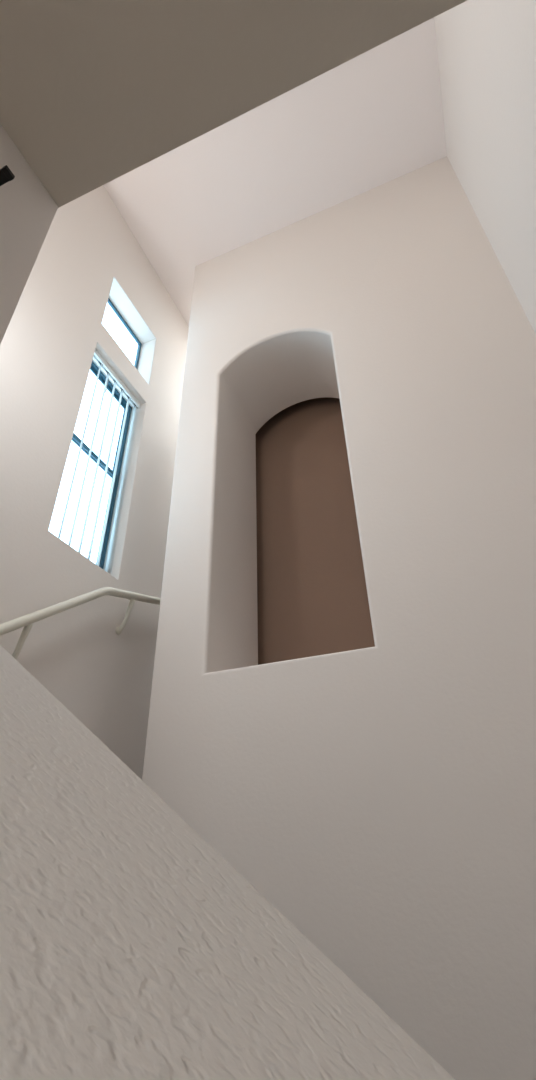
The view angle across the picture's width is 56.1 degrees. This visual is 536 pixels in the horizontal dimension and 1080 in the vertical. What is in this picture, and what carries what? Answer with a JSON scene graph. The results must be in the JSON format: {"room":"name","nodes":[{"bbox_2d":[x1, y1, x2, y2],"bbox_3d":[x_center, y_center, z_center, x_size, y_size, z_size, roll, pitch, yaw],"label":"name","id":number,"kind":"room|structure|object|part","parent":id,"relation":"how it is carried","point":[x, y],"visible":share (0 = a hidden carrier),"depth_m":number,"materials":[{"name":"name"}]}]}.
{"room":"stairwell","nodes":[
{"label":"stairwell","id":0,"kind":"room"},
{"bbox_2d":[0,124,57,343],"bbox_3d":[-1.252,-0.330,-0.905,0.120,3.430,3.514,-13,-35,18],"label":"wall","id":1,"kind":"structure","parent":0,"point":[27,209],"depth_m":1.20,"materials":[{"name":"white paint"}]},
{"bbox_2d":[0,165,14,185],"bbox_3d":[-0.588,-0.770,1.081,0.090,0.070,0.028,-13,-35,18],"label":"wall hook","id":2,"kind":"object","parent":1,"relation":"attached to","point":[6,175],"visible":1,"depth_m":1.07,"materials":[{"name":"black metal"}]},
{"bbox_3d":[-0.587,-0.770,1.080,0.084,0.010,0.023,-13,-35,18],"label":"arm","id":3,"kind":"part","parent":2,"relation":"part of","materials":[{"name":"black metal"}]},
{"bbox_2d":[0,185,188,779],"bbox_3d":[-0.764,0.575,3.182,0.160,6.307,3.220,-13,-35,18],"label":"wall","id":4,"kind":"structure","parent":0,"point":[89,255],"depth_m":2.81,"materials":[{"name":"white paint"}]},
{"bbox_2d":[0,587,160,658],"bbox_3d":[-0.877,0.399,2.545,0.098,0.776,1.370,-13,-35,18],"label":"handrail","id":5,"kind":"object","parent":4,"relation":"attached to","point":[26,621],"visible":0.77,"depth_m":2.33,"materials":[{"name":"white metal"}]},
{"bbox_3d":[-0.851,0.393,2.537,0.043,0.776,1.370,-13,-35,18],"label":"rail","id":6,"kind":"part","parent":5,"relation":"part of","materials":[{"name":"white metal"}]},
{"bbox_2d":[72,361,131,568],"bbox_3d":[-1.109,-0.494,3.108,0.036,1.464,0.555,-13,-35,18],"label":"window","id":7,"kind":"structure","parent":4,"relation":"in","point":[102,378],"depth_m":3.31,"materials":[{"name":"blue metal"}]},
{"bbox_3d":[-1.095,-0.228,2.934,0.014,0.783,0.511,-13,-35,18],"label":"sash","id":8,"kind":"part","parent":7,"relation":"part of","materials":[{"name":"clear glass"}]},
{"bbox_2d":[58,349,139,571],"bbox_3d":[-1.039,-0.515,3.088,0.054,1.450,0.543,-13,-35,18],"label":"vertical blind","id":9,"kind":"object","parent":7,"relation":"attached to","point":[102,364],"visible":0.81,"depth_m":3.13,"materials":[{"name":"white"}]},
{"bbox_3d":[-1.124,-0.807,3.314,0.012,0.670,0.511,-13,-35,18],"label":"sash","id":10,"kind":"part","parent":7,"relation":"part of","materials":[{"name":"clear glass"}]},
{"bbox_3d":[-1.109,-0.494,3.108,0.036,1.464,0.555,-13,-35,18],"label":"frame","id":11,"kind":"part","parent":7,"relation":"part of","materials":[{"name":"blue metal"}]},
{"bbox_2d":[107,298,141,368],"bbox_3d":[-1.141,-1.505,3.762,0.022,0.559,0.555,-13,-35,18],"label":"window","id":12,"kind":"structure","parent":4,"relation":"in","point":[109,302],"depth_m":3.98,"materials":[{"name":"blue metal"}]},
{"bbox_2d":[0,645,454,1079],"bbox_3d":[0.045,0.465,0.010,3.327,3.026,0.330,-13,-35,18],"label":"wall","id":13,"kind":"structure","parent":0,"point":[131,948],"depth_m":0.24,"materials":[{"name":"white paint"}]},
{"bbox_2d":[0,0,466,207],"bbox_3d":[-0.959,-1.818,0.204,6.500,0.280,4.200,-13,-35,18],"label":"ceiling","id":14,"kind":"structure","parent":0,"point":[93,92],"depth_m":1.13,"materials":[{"name":"beige paint"}]},
{"bbox_2d":[104,18,446,325],"bbox_3d":[-0.435,-3.362,2.904,6.500,0.120,7.300,-13,-35,18],"label":"ceiling","id":15,"kind":"structure","parent":0,"point":[373,119],"depth_m":3.71,"materials":[{"name":"white paint"}]},
{"bbox_2d":[142,156,535,1079],"bbox_3d":[0.550,0.159,2.587,2.167,6.307,0.627,-13,-35,18],"label":"wall","id":16,"kind":"structure","parent":0,"point":[381,798],"depth_m":2.14,"materials":[{"name":"white paint"}]},
{"bbox_2d":[256,397,374,664],"bbox_3d":[0.314,-0.085,3.352,1.382,2.741,0.148,-13,-35,18],"label":"panel","id":17,"kind":"object","parent":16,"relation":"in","point":[312,596],"depth_m":3.36,"materials":[{"name":"brown paint"}]},
{"bbox_2d":[434,0,535,333],"bbox_3d":[1.523,-0.117,2.188,0.120,6.297,3.740,-13,-35,18],"label":"wall","id":18,"kind":"structure","parent":0,"point":[486,49],"depth_m":2.46,"materials":[{"name":"white paint"}]}
]}

